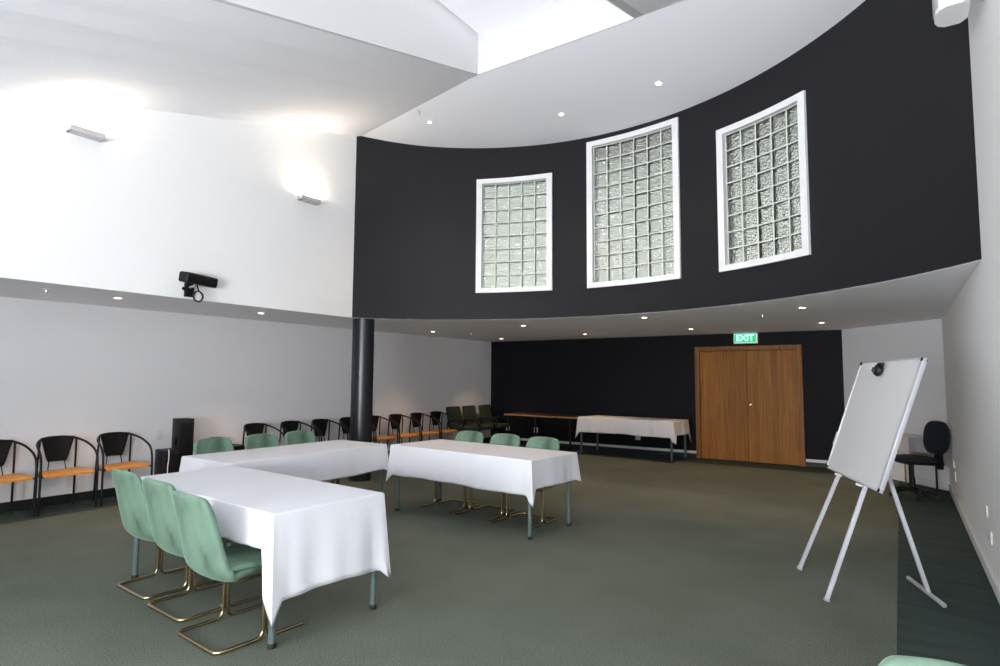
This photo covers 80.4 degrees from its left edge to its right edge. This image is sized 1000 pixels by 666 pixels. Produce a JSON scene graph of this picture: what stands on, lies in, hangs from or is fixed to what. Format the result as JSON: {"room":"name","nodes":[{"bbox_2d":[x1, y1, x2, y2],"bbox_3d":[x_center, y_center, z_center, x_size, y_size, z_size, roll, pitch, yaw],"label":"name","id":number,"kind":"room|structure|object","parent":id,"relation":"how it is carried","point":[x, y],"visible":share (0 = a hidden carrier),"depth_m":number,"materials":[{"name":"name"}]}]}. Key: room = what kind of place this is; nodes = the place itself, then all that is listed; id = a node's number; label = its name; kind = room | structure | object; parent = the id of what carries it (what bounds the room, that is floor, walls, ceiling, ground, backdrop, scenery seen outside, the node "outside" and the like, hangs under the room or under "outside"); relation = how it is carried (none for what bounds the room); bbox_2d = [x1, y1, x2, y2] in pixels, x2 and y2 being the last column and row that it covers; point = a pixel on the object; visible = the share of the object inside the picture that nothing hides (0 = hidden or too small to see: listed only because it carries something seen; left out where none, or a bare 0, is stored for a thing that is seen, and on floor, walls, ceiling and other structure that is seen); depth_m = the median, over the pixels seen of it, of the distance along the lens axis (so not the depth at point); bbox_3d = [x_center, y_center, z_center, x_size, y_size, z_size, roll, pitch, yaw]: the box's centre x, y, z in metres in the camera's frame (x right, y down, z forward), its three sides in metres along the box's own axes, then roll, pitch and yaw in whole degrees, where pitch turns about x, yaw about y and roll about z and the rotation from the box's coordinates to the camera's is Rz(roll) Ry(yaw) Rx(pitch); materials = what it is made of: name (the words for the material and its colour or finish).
{"room":"community hall","nodes":[
{"label":"community hall","id":0,"kind":"room"},
{"bbox_2d":[0,90,356,317],"bbox_3d":[-4.885,-2.006,5.046,0.200,2.948,9.410,-3,-5,34],"label":"wall","id":1,"kind":"structure","parent":0,"point":[164,194],"depth_m":6.64,"materials":[{"name":"white paint"}]},
{"bbox_2d":[66,123,105,141],"bbox_3d":[-4.123,-1.991,5.891,0.119,0.060,0.300,-3,-5,34],"label":"uplight","id":2,"kind":"object","parent":1,"relation":"attached to","point":[74,129],"visible":1,"depth_m":5.85,"materials":[{"name":"grey metal"}]},
{"bbox_2d":[178,271,217,301],"bbox_3d":[-3.463,-0.507,6.700,0.246,0.314,0.470,-1,-4,14],"label":"camera","id":3,"kind":"object","parent":1,"relation":"attached to","point":[191,280],"visible":1,"depth_m":6.68,"materials":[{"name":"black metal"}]},
{"bbox_2d":[297,194,320,204],"bbox_3d":[-2.619,-1.827,8.115,0.119,0.060,0.300,-3,-5,34],"label":"uplight","id":4,"kind":"object","parent":1,"relation":"attached to","point":[304,198],"visible":1,"depth_m":8.07,"materials":[{"name":"grey metal"}]},
{"bbox_2d":[0,297,490,502],"bbox_3d":[-4.625,0.917,8.157,0.200,2.400,15.233,-3,-5,34],"label":"wall","id":5,"kind":"structure","parent":0,"point":[83,371],"depth_m":8.23,"materials":[{"name":"white paint"}]},
{"bbox_2d":[152,430,160,439],"bbox_3d":[-4.613,1.367,7.953,0.017,0.130,0.110,-3,-5,34],"label":"wall plate","id":6,"kind":"object","parent":5,"relation":"attached to","point":[156,433],"visible":1,"depth_m":7.94,"materials":[{"name":"white plastic"}]},
{"bbox_2d":[0,437,490,512],"bbox_3d":[-4.548,2.057,8.013,0.024,0.105,15.231,-3,-5,34],"label":"baseboard","id":7,"kind":"structure","parent":5,"relation":"attached to","point":[87,495],"depth_m":7.00,"materials":[{"name":"black"}]},
{"bbox_2d":[0,0,682,135],"bbox_3d":[-1.832,-2.206,2.953,7.512,2.800,9.638,-3,-5,34],"label":"ceiling","id":8,"kind":"structure","parent":0,"point":[205,58],"depth_m":5.54,"materials":[{"name":"white paint"}]},
{"bbox_2d":[349,318,374,481],"bbox_3d":[-2.079,0.989,8.897,0.326,2.400,0.326,-3,-5,34],"label":"column","id":9,"kind":"structure","parent":0,"point":[362,367],"depth_m":8.79,"materials":[{"name":"black paint"}]},
{"bbox_2d":[214,0,642,74],"bbox_3d":[-0.711,-2.945,4.688,2.202,1.777,4.752,-3,-5,34],"label":"ceiling","id":10,"kind":"structure","parent":0,"point":[428,30],"depth_m":6.33,"materials":[{"name":"white paint"}]},
{"bbox_2d":[438,0,556,33],"bbox_3d":[-0.707,-3.852,4.755,2.210,0.040,4.756,-3,-5,34],"label":"window","id":11,"kind":"structure","parent":10,"relation":"attached to","point":[480,15],"depth_m":6.72,"materials":[{"name":"grey"}]},
{"bbox_2d":[0,259,981,341],"bbox_3d":[-0.850,-0.535,5.779,9.062,0.180,15.330,-3,-5,34],"label":"ceiling","id":12,"kind":"structure","parent":0,"point":[929,295],"depth_m":8.14,"materials":[{"name":"white paint"}]},
{"bbox_2d":[0,444,999,665],"bbox_3d":[-0.893,2.004,5.544,9.262,0.112,15.630,-3,-5,34],"label":"floor","id":13,"kind":"structure","parent":0,"point":[966,632],"depth_m":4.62,"materials":[{"name":"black carpet"}]},
{"bbox_2d":[0,439,37,516],"bbox_3d":[-5.361,1.565,6.303,0.466,0.816,0.581,-3,-5,34],"label":"tub chair","id":14,"kind":"object","parent":13,"relation":"on","point":[5,445],"visible":1,"depth_m":6.47,"materials":[{"name":"black metal"}]},
{"bbox_2d":[32,435,98,515],"bbox_3d":[-5.026,1.604,6.787,0.466,0.816,0.581,-3,-5,34],"label":"tub chair","id":15,"kind":"object","parent":13,"relation":"on","point":[56,448],"visible":1,"depth_m":6.87,"materials":[{"name":"black metal"}]},
{"bbox_2d":[92,432,152,506],"bbox_3d":[-4.683,1.644,7.284,0.466,0.816,0.581,-3,-5,34],"label":"tub chair","id":16,"kind":"object","parent":13,"relation":"on","point":[114,443],"visible":0.92,"depth_m":7.35,"materials":[{"name":"black metal"}]},
{"bbox_2d":[112,469,216,599],"bbox_3d":[-2.467,1.409,4.351,0.497,0.863,0.671,-3,-5,37],"label":"chair","id":17,"kind":"object","parent":13,"relation":"on","point":[131,499],"visible":0.67,"depth_m":4.10,"materials":[{"name":"green fabric"}]},
{"bbox_2d":[154,448,179,474],"bbox_3d":[-4.333,1.792,7.651,0.309,0.560,0.232,-4,-6,42],"label":"speaker","id":18,"kind":"object","parent":13,"relation":"on","point":[161,455],"visible":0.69,"depth_m":7.58},
{"bbox_2d":[164,453,177,473],"bbox_3d":[-4.212,1.777,7.564,0.012,0.460,0.160,-4,-6,42],"label":"grille","id":19,"kind":"object","parent":18,"relation":"attached to","point":[173,457],"depth_m":7.57,"materials":[{"name":"black"}]},
{"bbox_2d":[171,418,193,468],"bbox_3d":[-4.271,1.624,7.922,0.250,0.952,0.248,-4,-6,42],"label":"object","id":20,"kind":"object","parent":13,"relation":"on","point":[182,428],"visible":0.52,"depth_m":7.86,"materials":[{"name":"black plastic"}]},
{"bbox_2d":[179,423,192,468],"bbox_3d":[-4.181,1.539,7.860,0.012,0.680,0.155,-4,-6,42],"label":"grille","id":21,"kind":"object","parent":20,"relation":"attached to","point":[185,429],"depth_m":7.86,"materials":[{"name":"black"}]},
{"bbox_2d":[142,478,261,621],"bbox_3d":[-2.029,1.384,3.987,0.497,0.863,0.671,-3,-5,37],"label":"chair","id":22,"kind":"object","parent":13,"relation":"on","point":[161,512],"visible":0.56,"depth_m":3.75,"materials":[{"name":"green fabric"}]},
{"bbox_2d":[193,437,233,454],"bbox_3d":[-2.840,1.542,6.136,0.671,0.863,0.497,-3,-5,34],"label":"chair","id":23,"kind":"object","parent":13,"relation":"on","point":[216,444],"visible":0.12,"depth_m":6.32,"materials":[{"name":"green fabric"}]},
{"bbox_2d":[171,491,304,655],"bbox_3d":[-1.596,1.353,3.554,0.497,0.863,0.671,-3,-6,38],"label":"chair","id":24,"kind":"object","parent":13,"relation":"on","point":[204,552],"visible":0.97,"depth_m":3.33,"materials":[{"name":"green fabric"}]},
{"bbox_2d":[233,444,244,450],"bbox_3d":[-3.964,1.879,8.448,0.430,0.534,0.460,-3,-5,34],"label":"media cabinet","id":25,"kind":"object","parent":13,"relation":"on","point":[236,446],"visible":0.07,"depth_m":8.48,"materials":[{"name":"black plastic"}]},
{"bbox_2d":[131,537,376,649],"bbox_3d":[-1.794,1.465,4.208,1.920,0.742,0.800,-3,-5,37],"label":"banquet table","id":26,"kind":"object","parent":13,"relation":"on","point":[271,644],"visible":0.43,"depth_m":3.90,"materials":[{"name":"grey metal"}]},
{"bbox_2d":[140,466,390,629],"bbox_3d":[-1.792,1.388,4.208,2.055,0.607,0.926,-3,-5,37],"label":"tablecloth","id":27,"kind":"object","parent":26,"relation":"on","point":[309,534],"visible":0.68,"depth_m":3.65,"materials":[{"name":"white fabric"}]},
{"bbox_2d":[244,433,279,449],"bbox_3d":[-2.515,1.581,6.615,0.671,0.863,0.497,-3,-5,34],"label":"chair","id":28,"kind":"object","parent":13,"relation":"on","point":[263,440],"visible":0.14,"depth_m":6.80,"materials":[{"name":"green fabric"}]},
{"bbox_2d":[242,423,284,444],"bbox_3d":[-3.588,1.772,8.868,0.466,0.816,0.581,-3,-5,34],"label":"tub chair","id":29,"kind":"object","parent":13,"relation":"on","point":[250,428],"visible":0.42,"depth_m":9.01,"materials":[{"name":"black metal"}]},
{"bbox_2d":[279,421,319,441],"bbox_3d":[-3.230,1.813,9.385,0.466,0.816,0.581,-3,-5,34],"label":"tub chair","id":30,"kind":"object","parent":13,"relation":"on","point":[287,426],"visible":0.46,"depth_m":9.52,"materials":[{"name":"black metal"}]},
{"bbox_2d":[226,469,382,546],"bbox_3d":[-2.196,1.619,6.263,0.800,0.742,1.930,-3,-5,34],"label":"banquet table","id":31,"kind":"object","parent":13,"relation":"on","point":[380,471],"visible":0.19,"depth_m":6.81,"materials":[{"name":"grey metal"}]},
{"bbox_2d":[179,440,388,480],"bbox_3d":[-2.194,1.423,6.277,0.878,0.367,2.006,-3,-5,34],"label":"tablecloth","id":32,"kind":"object","parent":31,"relation":"on","point":[334,459],"visible":0.76,"depth_m":6.08,"materials":[{"name":"white fabric"}]},
{"bbox_2d":[284,430,333,483],"bbox_3d":[-2.225,1.616,7.045,0.671,0.863,0.497,-3,-5,34],"label":"chair","id":33,"kind":"object","parent":13,"relation":"on","point":[300,436],"visible":0.17,"depth_m":7.22,"materials":[{"name":"green fabric"}]},
{"bbox_2d":[311,419,348,441],"bbox_3d":[-2.896,1.853,9.870,0.466,0.816,0.581,-3,-5,34],"label":"tub chair","id":34,"kind":"object","parent":13,"relation":"on","point":[320,425],"visible":0.58,"depth_m":10.01,"materials":[{"name":"black metal"}]},
{"bbox_2d":[338,417,374,442],"bbox_3d":[-2.561,1.892,10.354,0.466,0.816,0.581,-3,-5,34],"label":"tub chair","id":35,"kind":"object","parent":13,"relation":"on","point":[345,421],"visible":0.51,"depth_m":10.42,"materials":[{"name":"black metal"}]},
{"bbox_2d":[372,415,398,443],"bbox_3d":[-2.223,1.931,10.842,0.466,0.816,0.581,-3,-5,34],"label":"tub chair","id":36,"kind":"object","parent":13,"relation":"on","point":[375,418],"visible":0.58,"depth_m":10.96,"materials":[{"name":"black metal"}]},
{"bbox_2d":[387,414,420,448],"bbox_3d":[-1.883,1.971,11.335,0.466,0.816,0.581,-3,-5,34],"label":"tub chair","id":37,"kind":"object","parent":13,"relation":"on","point":[396,418],"visible":0.85,"depth_m":11.41,"materials":[{"name":"black metal"}]},
{"bbox_2d":[409,412,440,442],"bbox_3d":[-1.545,2.010,11.823,0.466,0.816,0.581,-3,-5,34],"label":"tub chair","id":38,"kind":"object","parent":13,"relation":"on","point":[416,416],"visible":0.86,"depth_m":11.90,"materials":[{"name":"black metal"}]},
{"bbox_2d":[429,411,458,439],"bbox_3d":[-1.207,2.049,12.312,0.466,0.816,0.581,-3,-5,34],"label":"tub chair","id":39,"kind":"object","parent":13,"relation":"on","point":[435,414],"visible":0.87,"depth_m":12.38,"materials":[{"name":"black metal"}]},
{"bbox_2d":[420,431,483,512],"bbox_3d":[-0.541,1.630,7.090,0.497,0.863,0.671,-3,-6,38],"label":"chair","id":40,"kind":"object","parent":13,"relation":"on","point":[466,436],"visible":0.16,"depth_m":7.20,"materials":[{"name":"green fabric"}]},
{"bbox_2d":[446,406,478,431],"bbox_3d":[-0.819,2.044,12.781,0.593,0.892,0.562,-3,-5,34],"label":"armchair","id":41,"kind":"object","parent":13,"relation":"on","point":[454,411],"visible":0.63,"depth_m":12.78,"materials":[{"name":"green fabric"}]},
{"bbox_2d":[462,405,493,435],"bbox_3d":[-0.495,2.083,13.259,0.593,0.892,0.562,-2,-5,32],"label":"armchair","id":42,"kind":"object","parent":13,"relation":"on","point":[469,412],"visible":0.66,"depth_m":13.28,"materials":[{"name":"green fabric"}]},
{"bbox_2d":[395,476,570,539],"bbox_3d":[-0.229,1.648,6.488,1.985,0.742,0.800,-3,-6,39],"label":"banquet table","id":43,"kind":"object","parent":13,"relation":"on","point":[529,537],"visible":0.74,"depth_m":6.15,"materials":[{"name":"grey metal"}]},
{"bbox_2d":[386,439,581,507],"bbox_3d":[-0.227,1.485,6.502,2.078,0.432,0.898,-3,-6,39],"label":"tablecloth","id":44,"kind":"object","parent":43,"relation":"on","point":[490,467],"visible":1,"depth_m":6.08,"materials":[{"name":"white fabric"}]},
{"bbox_2d":[455,433,519,520],"bbox_3d":[-0.104,1.605,6.737,0.497,0.863,0.671,-3,-6,38],"label":"chair","id":45,"kind":"object","parent":13,"relation":"on","point":[502,438],"visible":0.22,"depth_m":6.88,"materials":[{"name":"green fabric"}]},
{"bbox_2d":[479,404,508,443],"bbox_3d":[-0.144,2.122,13.743,0.593,0.892,0.562,-2,-5,30],"label":"armchair","id":46,"kind":"object","parent":13,"relation":"on","point":[484,410],"visible":0.65,"depth_m":13.73,"materials":[{"name":"green fabric"}]},
{"bbox_2d":[492,437,559,528],"bbox_3d":[0.314,1.581,6.383,0.497,0.863,0.671,-3,-6,38],"label":"chair","id":47,"kind":"object","parent":13,"relation":"on","point":[548,443],"visible":0.25,"depth_m":6.50,"materials":[{"name":"green fabric"}]},
{"bbox_2d":[504,413,580,450],"bbox_3d":[1.015,2.159,12.959,1.878,0.723,0.616,-3,-5,37],"label":"side table","id":48,"kind":"object","parent":13,"relation":"on","point":[535,415],"visible":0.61,"depth_m":12.79,"materials":[{"name":"brown"}]},
{"bbox_2d":[580,432,686,462],"bbox_3d":[2.599,2.060,11.653,1.980,0.742,0.760,-3,-6,38],"label":"banquet table","id":49,"kind":"object","parent":13,"relation":"on","point":[597,434],"visible":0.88,"depth_m":11.32,"materials":[{"name":"grey metal"}]},
{"bbox_2d":[575,415,690,443],"bbox_3d":[2.600,1.904,11.667,2.132,0.447,0.885,-3,-6,38],"label":"tablecloth","id":50,"kind":"object","parent":49,"relation":"on","point":[636,426],"visible":1,"depth_m":11.29,"materials":[{"name":"white fabric"}]},
{"bbox_2d":[797,357,946,607],"bbox_3d":[2.691,1.036,4.358,0.787,1.674,1.148,-1,-4,13],"label":"easel","id":51,"kind":"object","parent":13,"relation":"on","point":[868,437],"visible":1,"depth_m":4.22,"materials":[{"name":"grey"}]},
{"bbox_2d":[871,363,884,375],"bbox_3d":[2.828,0.274,4.422,0.065,0.103,0.116,-1,-4,13],"label":"clip","id":52,"kind":"object","parent":51,"relation":"attached to","point":[877,369],"visible":1,"depth_m":4.40,"materials":[{"name":"black plastic"}]},
{"bbox_2d":[900,452,937,490],"bbox_3d":[5.830,1.840,8.468,0.500,0.736,0.600,1,-4,-9],"label":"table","id":53,"kind":"object","parent":13,"relation":"on","point":[909,469],"visible":0.25,"depth_m":8.22,"materials":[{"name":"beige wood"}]},
{"bbox_2d":[897,433,927,453],"bbox_3d":[5.829,1.599,8.484,0.600,0.267,0.702,1,-4,-9],"label":"tablecloth","id":54,"kind":"object","parent":53,"relation":"on","point":[910,443],"visible":0.34,"depth_m":8.16,"materials":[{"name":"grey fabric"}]},
{"bbox_2d":[889,421,949,500],"bbox_3d":[5.484,1.657,7.796,0.717,0.993,0.567,0,-4,0],"label":"office chair","id":55,"kind":"object","parent":13,"relation":"on","point":[936,434],"visible":0.91,"depth_m":7.73,"materials":[{"name":"black fabric"}]},
{"bbox_2d":[878,655,965,665],"bbox_3d":[0.881,1.181,1.087,0.497,0.863,0.671,-4,-6,44],"label":"chair","id":56,"kind":"object","parent":13,"relation":"on","point":[893,660],"visible":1,"depth_m":1.41,"materials":[{"name":"green fabric"}]},
{"bbox_2d":[363,0,864,147],"bbox_3d":[1.092,-3.079,7.401,7.462,0.347,2.292,-3,-5,34],"label":"ceiling","id":57,"kind":"structure","parent":0,"point":[700,50],"depth_m":7.00,"materials":[{"name":"white paint"}]},
{"bbox_2d":[557,112,565,116],"bbox_3d":[0.827,-2.943,7.955,0.115,0.014,0.114,-4,-6,43],"label":"recessed light","id":58,"kind":"object","parent":57,"relation":"in","point":[561,114],"visible":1,"depth_m":7.95,"materials":[{"name":"beige"}]},
{"bbox_2d":[654,80,662,85],"bbox_3d":[1.900,-2.993,7.088,0.115,0.014,0.114,-4,-6,43],"label":"recessed light","id":59,"kind":"object","parent":57,"relation":"in","point":[656,83],"visible":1,"depth_m":7.08,"materials":[{"name":"beige"}]},
{"bbox_2d":[352,0,981,319],"bbox_3d":[1.333,-1.766,7.383,7.668,2.902,2.149,-3,-6,39],"label":"wall","id":60,"kind":"structure","parent":0,"point":[892,169],"depth_m":6.46,"materials":[{"name":"black paint"}]},
{"bbox_2d":[476,173,552,292],"bbox_3d":[0.236,-1.481,8.972,1.232,1.755,0.268,-1,-5,16],"label":"window","id":61,"kind":"structure","parent":60,"relation":"in","point":[514,231],"depth_m":8.94,"materials":[{"name":"clear glass"}]},
{"bbox_2d":[586,117,680,287],"bbox_3d":[1.856,-1.713,8.133,1.433,2.120,0.282,-3,-6,39],"label":"window","id":62,"kind":"structure","parent":60,"relation":"in","point":[633,177],"depth_m":8.11,"materials":[{"name":"clear glass"}]},
{"bbox_2d":[716,90,810,271],"bbox_3d":[3.024,-1.635,6.713,0.268,1.747,1.223,3,-5,-28],"label":"window","id":63,"kind":"structure","parent":60,"relation":"in","point":[763,206],"depth_m":6.70,"materials":[{"name":"clear glass"}]},
{"bbox_2d":[491,330,844,465],"bbox_3d":[2.876,1.286,12.387,7.930,2.400,0.200,-3,-5,34],"label":"wall","id":64,"kind":"structure","parent":0,"point":[650,376],"depth_m":12.42,"materials":[{"name":"black paint"}]},
{"bbox_2d":[490,436,827,462],"bbox_3d":[2.803,2.369,12.214,7.500,0.050,0.024,-3,-5,34],"label":"trim","id":65,"kind":"structure","parent":64,"relation":"attached to","point":[523,439],"depth_m":12.20,"materials":[{"name":"white"}]},
{"bbox_2d":[520,440,826,467],"bbox_3d":[2.804,2.436,12.212,7.500,0.080,0.016,-3,-5,34],"label":"baseboard","id":66,"kind":"structure","parent":64,"relation":"attached to","point":[808,464],"depth_m":12.15,"materials":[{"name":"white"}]},
{"bbox_2d":[733,333,758,343],"bbox_3d":[4.624,0.104,11.115,0.430,0.196,0.095,-3,-5,34],"label":"exit sign","id":67,"kind":"object","parent":64,"relation":"attached to","point":[739,338],"visible":1,"depth_m":11.07,"materials":[{"name":"green plastic"}]},
{"bbox_2d":[694,344,805,466],"bbox_3d":[4.615,1.316,11.034,1.890,2.155,0.108,-3,-5,34],"label":"door","id":68,"kind":"structure","parent":64,"relation":"in","point":[772,418],"depth_m":11.01,"materials":[{"name":"brown wood"}]},
{"bbox_2d":[842,319,949,484],"bbox_3d":[6.208,1.060,9.158,0.200,2.400,2.154,1,-4,-9],"label":"wall","id":69,"kind":"structure","parent":0,"point":[917,339],"depth_m":8.78,"materials":[{"name":"white paint"}]},
{"bbox_2d":[890,473,948,490],"bbox_3d":[6.079,2.218,9.152,0.016,0.090,1.924,1,-4,-9],"label":"baseboard","id":70,"kind":"structure","parent":69,"relation":"attached to","point":[943,486],"depth_m":8.59,"materials":[{"name":"white paint"}]},
{"bbox_2d":[942,0,999,586],"bbox_3d":[2.648,-1.044,2.890,0.200,5.600,14.400,-3,-5,34],"label":"wall","id":71,"kind":"structure","parent":0,"point":[971,324],"depth_m":4.27,"materials":[{"name":"white paint"}]},
{"bbox_2d":[932,0,983,26],"bbox_3d":[2.856,-2.186,3.689,0.261,0.400,0.260,-3,-5,34],"label":"loudspeaker","id":72,"kind":"object","parent":71,"relation":"attached to","point":[946,13],"visible":1,"depth_m":3.68,"materials":[{"name":"white plastic"}]},
{"bbox_2d":[932,0,937,19],"bbox_3d":[2.774,-2.182,3.744,0.063,0.340,0.224,-3,-5,34],"label":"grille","id":73,"kind":"object","parent":72,"relation":"attached to","point":[934,2],"depth_m":3.70,"materials":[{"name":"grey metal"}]},
{"bbox_2d":[949,485,999,603],"bbox_3d":[2.366,1.686,2.481,0.016,0.090,13.770,-3,-5,34],"label":"baseboard","id":74,"kind":"structure","parent":71,"relation":"attached to","point":[991,578],"depth_m":5.11,"materials":[{"name":"white"}]},
{"bbox_2d":[984,503,988,517],"bbox_3d":[3.764,1.374,4.578,0.015,0.085,0.130,-3,-5,34],"label":"power outlet","id":75,"kind":"object","parent":71,"relation":"attached to","point":[985,505],"visible":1,"depth_m":4.53,"materials":[{"name":"white plastic"}]},
{"bbox_2d":[987,528,992,544],"bbox_3d":[3.673,1.524,4.433,0.015,0.085,0.200,-3,-5,34],"label":"power outlet","id":76,"kind":"object","parent":71,"relation":"attached to","point":[990,535],"visible":1,"depth_m":4.38,"materials":[{"name":"white plastic"}]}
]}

